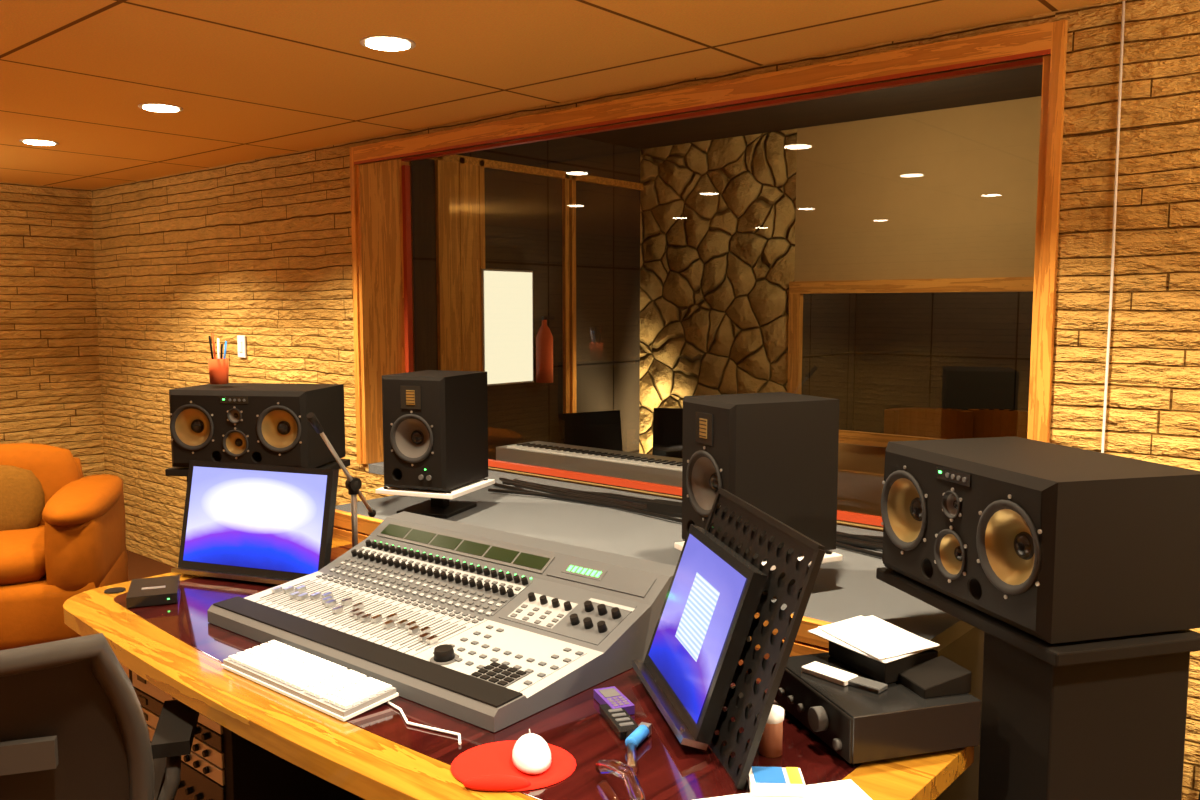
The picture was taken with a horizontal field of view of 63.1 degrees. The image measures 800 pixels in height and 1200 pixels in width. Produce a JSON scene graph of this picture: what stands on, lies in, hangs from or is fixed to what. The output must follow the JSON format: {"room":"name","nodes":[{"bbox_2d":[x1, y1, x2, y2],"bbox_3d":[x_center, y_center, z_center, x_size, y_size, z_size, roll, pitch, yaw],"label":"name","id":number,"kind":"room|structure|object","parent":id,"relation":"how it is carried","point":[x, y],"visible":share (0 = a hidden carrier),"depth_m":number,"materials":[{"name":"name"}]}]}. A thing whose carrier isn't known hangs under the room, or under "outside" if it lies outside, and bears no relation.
{"room":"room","nodes":[
{"label":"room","id":0,"kind":"room"},
{"bbox_2d":[0,182,104,476],"bbox_3d":[-5.174,0.012,4.125,0.001,2.300,5.900,5,7,40],"label":"stone wall","id":1,"kind":"structure","parent":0,"point":[50,388],"depth_m":6.11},
{"bbox_2d":[120,550,175,677],"bbox_3d":[-0.282,1.285,2.878,9.200,0.001,10.200,5,7,40],"label":"floor","id":2,"kind":"structure","parent":0,"point":[139,566],"depth_m":5.85,"materials":[{"name":"brown wood"}]},
{"bbox_2d":[0,443,127,649],"bbox_3d":[-2.849,0.678,4.644,1.025,0.876,0.996,-2,6,-17],"label":"armchair","id":3,"kind":"object","parent":2,"relation":"on","point":[63,530],"visible":0.94,"depth_m":4.41,"materials":[{"name":"leather"}]},
{"bbox_2d":[0,633,198,799],"bbox_3d":[-1.143,0.875,1.888,0.645,1.002,0.697,-2,6,-17],"label":"chair","id":4,"kind":"object","parent":2,"relation":"on","point":[73,725],"visible":0.99,"depth_m":1.69,"materials":[{"name":"grey leather"}]},
{"bbox_2d":[165,459,349,480],"bbox_3d":[-1.290,0.720,3.758,0.580,0.959,0.360,1,5,9],"label":"pedestal","id":5,"kind":"object","parent":2,"relation":"on","point":[173,471],"visible":0.03,"depth_m":3.63,"materials":[{"name":"black"}]},
{"bbox_2d":[169,383,344,467],"bbox_3d":[-1.290,0.093,3.697,0.530,0.285,0.361,1,5,9],"label":"monitor","id":6,"kind":"object","parent":5,"relation":"on","point":[245,423],"visible":0.98,"depth_m":3.54,"materials":[{"name":"black plastic"}]},
{"bbox_2d":[208,333,228,383],"bbox_3d":[-1.439,-0.157,3.685,0.074,0.190,0.074,5,7,40],"label":"pen cup","id":7,"kind":"object","parent":6,"relation":"on","point":[218,367],"visible":1,"depth_m":3.66,"materials":[{"name":"orange"}]},
{"bbox_2d":[63,538,973,799],"bbox_3d":[-0.383,0.958,2.335,2.270,0.754,0.995,5,7,40],"label":"desk","id":8,"kind":"object","parent":2,"relation":"on","point":[252,740],"visible":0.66,"depth_m":1.89,"materials":[{"name":"brown wood"}]},
{"bbox_2d":[126,575,179,607],"bbox_3d":[-1.236,0.529,2.708,0.125,0.031,0.195,-2,6,-21],"label":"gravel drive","id":9,"kind":"object","parent":8,"relation":"on","point":[155,590],"visible":1,"depth_m":2.65,"materials":[{"name":"black"}]},
{"bbox_2d":[171,460,338,584],"bbox_3d":[-1.015,0.356,2.927,0.543,0.335,0.225,2,6,20],"label":"display","id":10,"kind":"object","parent":8,"relation":"on","point":[271,524],"visible":0.83,"depth_m":2.87,"materials":[{"name":"black"}]},
{"bbox_2d":[221,640,398,720],"bbox_3d":[-0.627,0.588,2.084,0.451,0.033,0.134,4,7,39],"label":"keyboard","id":11,"kind":"object","parent":8,"relation":"on","point":[339,692],"visible":1,"depth_m":2.04,"materials":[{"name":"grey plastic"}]},
{"bbox_2d":[307,412,375,547],"bbox_3d":[-0.767,0.272,2.889,0.130,0.510,0.358,3,6,27],"label":"microphone stand","id":12,"kind":"object","parent":8,"relation":"on","point":[353,484],"visible":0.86,"depth_m":2.93,"materials":[{"name":"black"}]},
{"bbox_2d":[385,701,460,744],"bbox_3d":[-0.354,0.620,1.892,0.287,0.005,0.046,5,7,40],"label":"cord","id":13,"kind":"object","parent":8,"relation":"on","point":[391,704],"depth_m":1.86,"materials":[{"name":"white plastic"}]},
{"bbox_2d":[207,511,675,731],"bbox_3d":[-0.397,0.482,2.403,1.030,0.182,0.640,4,7,39],"label":"console","id":14,"kind":"object","parent":8,"relation":"on","point":[489,629],"visible":1,"depth_m":2.31,"materials":[{"name":"grey"}]},
{"bbox_2d":[450,740,575,790],"bbox_3d":[-0.151,0.630,1.710,0.220,0.018,0.191,0,5,1],"label":"mouse pad","id":15,"kind":"object","parent":8,"relation":"on","point":[489,766],"visible":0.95,"depth_m":1.69,"materials":[{"name":"red rubber"}]},
{"bbox_2d":[512,729,551,773],"bbox_3d":[-0.120,0.613,1.716,0.070,0.040,0.120,-1,5,-9],"label":"mouse","id":16,"kind":"object","parent":15,"relation":"on","point":[531,754],"depth_m":1.68,"materials":[{"name":"white plastic"}]},
{"bbox_2d":[594,686,634,714],"bbox_3d":[0.026,0.605,1.969,0.047,0.019,0.114,-2,6,-21],"label":"phone","id":17,"kind":"object","parent":8,"relation":"on","point":[611,696],"visible":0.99,"depth_m":1.96,"materials":[{"name":"purple plastic"}]},
{"bbox_2d":[599,704,637,738],"bbox_3d":[0.038,0.614,1.877,0.042,0.018,0.130,-2,6,-17],"label":"remote","id":18,"kind":"object","parent":8,"relation":"on","point":[620,721],"visible":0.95,"depth_m":1.86,"materials":[{"name":"black plastic"}]},
{"bbox_2d":[595,760,644,799],"bbox_3d":[0.039,0.622,1.588,0.039,0.050,0.190,-2,6,-19],"label":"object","id":19,"kind":"object","parent":8,"relation":"on","point":[617,768],"visible":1,"depth_m":1.58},
{"bbox_2d":[626,729,636,772],"bbox_3d":[0.056,0.628,1.748,0.017,0.017,0.145,0,5,1],"label":"marker pen","id":20,"kind":"object","parent":8,"relation":"on","point":[631,748],"visible":0.67,"depth_m":1.72,"materials":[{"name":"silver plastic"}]},
{"bbox_2d":[625,722,651,747],"bbox_3d":[0.072,0.619,1.801,0.024,0.024,0.084,3,6,26],"label":"lighter","id":21,"kind":"object","parent":8,"relation":"on","point":[644,729],"visible":0.83,"depth_m":1.79,"materials":[{"name":"blue plastic"}]},
{"bbox_2d":[631,488,825,789],"bbox_3d":[0.220,0.419,1.871,0.208,0.407,0.537,-1,6,-11],"label":"display","id":22,"kind":"object","parent":8,"relation":"on","point":[705,625],"visible":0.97,"depth_m":1.78,"materials":[{"name":"black plastic"}]},
{"bbox_2d":[758,705,783,757],"bbox_3d":[0.307,0.594,1.756,0.046,0.081,0.045,5,7,40],"label":"pill bottle","id":23,"kind":"object","parent":8,"relation":"on","point":[770,745],"visible":0.67,"depth_m":1.74,"materials":[{"name":"brown plastic"}]},
{"bbox_2d":[697,779,871,799],"bbox_3d":[0.308,0.656,1.512,0.297,0.004,0.223,-1,6,-14],"label":"papers","id":24,"kind":"object","parent":8,"relation":"on","point":[843,789],"visible":0.8,"depth_m":1.60,"materials":[{"name":"white paper"}]},
{"bbox_2d":[747,766,804,796],"bbox_3d":[0.292,0.633,1.621,0.088,0.023,0.056,0,5,3],"label":"pack","id":25,"kind":"object","parent":24,"relation":"on","point":[762,781],"visible":0.98,"depth_m":1.60,"materials":[{"name":"white cardboard"}]},
{"bbox_2d":[774,615,980,763],"bbox_3d":[0.508,0.546,1.888,0.298,0.152,0.345,-2,6,-16],"label":"amplifier","id":26,"kind":"object","parent":8,"relation":"on","point":[881,690],"visible":0.98,"depth_m":1.79,"materials":[{"name":"black metal"}]},
{"bbox_2d":[496,441,681,495],"bbox_3d":[0.074,0.680,4.658,1.320,0.856,0.346,5,7,40],"label":"piano","id":27,"kind":"object","parent":2,"relation":"on","point":[663,470],"visible":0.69,"depth_m":4.58,"materials":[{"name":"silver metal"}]},
{"bbox_2d":[558,410,643,490],"bbox_3d":[0.039,0.549,5.716,0.420,0.931,0.463,-3,6,-29],"label":"chair","id":28,"kind":"object","parent":2,"relation":"on","point":[598,429],"visible":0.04,"depth_m":5.83,"materials":[{"name":"black"}]},
{"bbox_2d":[644,408,682,496],"bbox_3d":[0.494,0.532,5.894,0.420,0.931,0.463,1,5,11],"label":"chair","id":29,"kind":"object","parent":2,"relation":"on","point":[667,422],"visible":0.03,"depth_m":6.04,"materials":[{"name":"black"}]},
{"bbox_2d":[884,407,973,438],"bbox_3d":[2.101,0.519,6.251,0.560,0.890,0.564,1,5,11],"label":"booth seat","id":30,"kind":"object","parent":2,"relation":"on","point":[942,423],"visible":0.17,"depth_m":6.37,"materials":[{"name":"wood"}]},
{"bbox_2d":[968,409,1027,438],"bbox_3d":[2.516,0.528,6.161,0.564,0.890,0.560,-4,7,-39],"label":"booth seat","id":31,"kind":"object","parent":2,"relation":"on","point":[987,423],"visible":0.09,"depth_m":6.32,"materials":[{"name":"wood"}]},
{"bbox_2d":[876,567,1199,799],"bbox_3d":[0.868,0.883,2.038,0.360,0.959,0.590,-1,6,-15],"label":"pedestal","id":32,"kind":"object","parent":2,"relation":"on","point":[1103,718],"visible":0.64,"depth_m":1.77,"materials":[{"name":"black wood"}]},
{"bbox_2d":[881,436,1199,643],"bbox_3d":[0.865,0.255,1.983,0.361,0.285,0.530,-1,6,-15],"label":"monitor","id":33,"kind":"object","parent":32,"relation":"on","point":[1055,543],"visible":1,"depth_m":1.76,"materials":[{"name":"black"}]},
{"bbox_2d":[481,269,533,385],"bbox_3d":[-0.516,-0.408,5.485,0.021,0.640,0.390,5,7,40],"label":"window","id":34,"kind":"structure","parent":0,"point":[506,295],"depth_m":5.47,"materials":[{"name":"beige glass"}]},
{"bbox_2d":[536,316,554,382],"bbox_3d":[-0.312,-0.292,5.642,0.100,0.380,0.124,5,7,40],"label":"extinguisher","id":35,"kind":"object","parent":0,"point":[544,338],"depth_m":5.60,"materials":[{"name":"red metal"}]},
{"bbox_2d":[0,0,1112,189],"bbox_3d":[-1.681,-0.851,1.036,9.200,0.001,5.900,5,7,40],"label":"ceiling","id":36,"kind":"structure","parent":0,"point":[250,79],"depth_m":2.98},
{"bbox_2d":[19,35,415,145],"bbox_3d":[-1.299,-0.827,0.815,6.786,0.007,4.056,5,7,40],"label":"cans","id":37,"kind":"object","parent":36,"relation":"in","point":[377,42],"depth_m":2.81},
{"bbox_2d":[91,0,1199,799],"bbox_3d":[0.336,-0.062,3.475,9.200,2.570,0.300,5,7,40],"label":"stone wall","id":38,"kind":"structure","parent":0,"point":[260,250],"depth_m":3.76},
{"bbox_2d":[237,335,246,357],"bbox_3d":[-1.895,-0.282,5.162,0.075,0.118,0.018,5,7,40],"label":"wall switch plate","id":39,"kind":"object","parent":38,"relation":"attached to","point":[241,339],"depth_m":5.15,"materials":[{"name":"white plastic"}]},
{"bbox_2d":[349,20,1067,526],"bbox_3d":[0.113,-0.340,3.604,3.024,1.438,0.295,5,7,40],"label":"trim","id":40,"kind":"structure","parent":38,"relation":"attached to","point":[380,192],"depth_m":3.37,"materials":[{"name":"brown wood"}]},
{"bbox_2d":[332,462,983,799],"bbox_3d":[-0.125,0.813,3.423,2.925,0.837,0.994,5,7,40],"label":"desk","id":41,"kind":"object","parent":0,"point":[848,588],"depth_m":2.95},
{"bbox_2d":[411,96,1040,527],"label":"window","id":42,"kind":"structure","parent":0,"point":[664,274],"depth_m":5.81,"materials":[{"name":"clear glass"}]},
{"bbox_2d":[575,64,1042,148],"bbox_3d":[2.713,-1.409,4.126,6.600,0.011,3.970,5,7,40],"label":"ceiling","id":43,"kind":"structure","parent":0,"point":[1025,82],"depth_m":5.03,"materials":[{"name":"grey"}]},
{"bbox_2d":[787,277,1033,447],"bbox_3d":[1.669,-0.188,5.226,1.480,0.910,0.040,5,7,40],"label":"trim","id":44,"kind":"structure","parent":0,"point":[797,289],"depth_m":5.37,"materials":[{"name":"brown wood"}]},
{"bbox_3d":[-1.681,0.294,1.144,9.200,2.300,5.900,5,7,40],"label":"wall","id":45,"kind":"structure","parent":0,"visible":0},
{"bbox_2d":[376,479,494,518],"bbox_3d":[-0.579,0.344,3.475,0.300,0.100,0.320,2,6,20],"label":"riser","id":46,"kind":"object","parent":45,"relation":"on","point":[439,506],"visible":0.7,"depth_m":3.40,"materials":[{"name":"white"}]},
{"bbox_2d":[382,370,487,490],"bbox_3d":[-0.580,0.099,3.450,0.245,0.385,0.332,2,6,21],"label":"speaker","id":47,"kind":"object","parent":46,"relation":"on","point":[435,422],"visible":1,"depth_m":3.32},
{"bbox_2d":[488,477,882,557],"bbox_3d":[0.284,0.385,3.351,2.002,0.040,0.274,5,7,40],"label":"window sill","id":48,"kind":"structure","parent":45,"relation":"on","point":[658,508],"depth_m":3.52,"materials":[{"name":"black plastic"}]},
{"bbox_2d":[675,541,842,594],"bbox_3d":[0.407,0.431,2.548,0.320,0.100,0.300,-3,6,-25],"label":"riser","id":49,"kind":"object","parent":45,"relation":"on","point":[829,556],"visible":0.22,"depth_m":2.47,"materials":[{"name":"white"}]},
{"bbox_2d":[682,392,839,558],"bbox_3d":[0.405,0.186,2.524,0.332,0.385,0.245,-3,6,-25],"label":"speaker","id":50,"kind":"object","parent":49,"relation":"on","point":[776,452],"visible":0.73,"depth_m":2.43},
{"bbox_2d":[1101,1,1124,452],"bbox_3d":[1.275,0.073,2.466,0.016,2.090,0.007,5,7,40],"label":"cord","id":51,"kind":"object","parent":45,"relation":"attached to","point":[1123,2],"visible":0.68,"depth_m":2.42,"materials":[{"name":"white plastic"}]}
]}

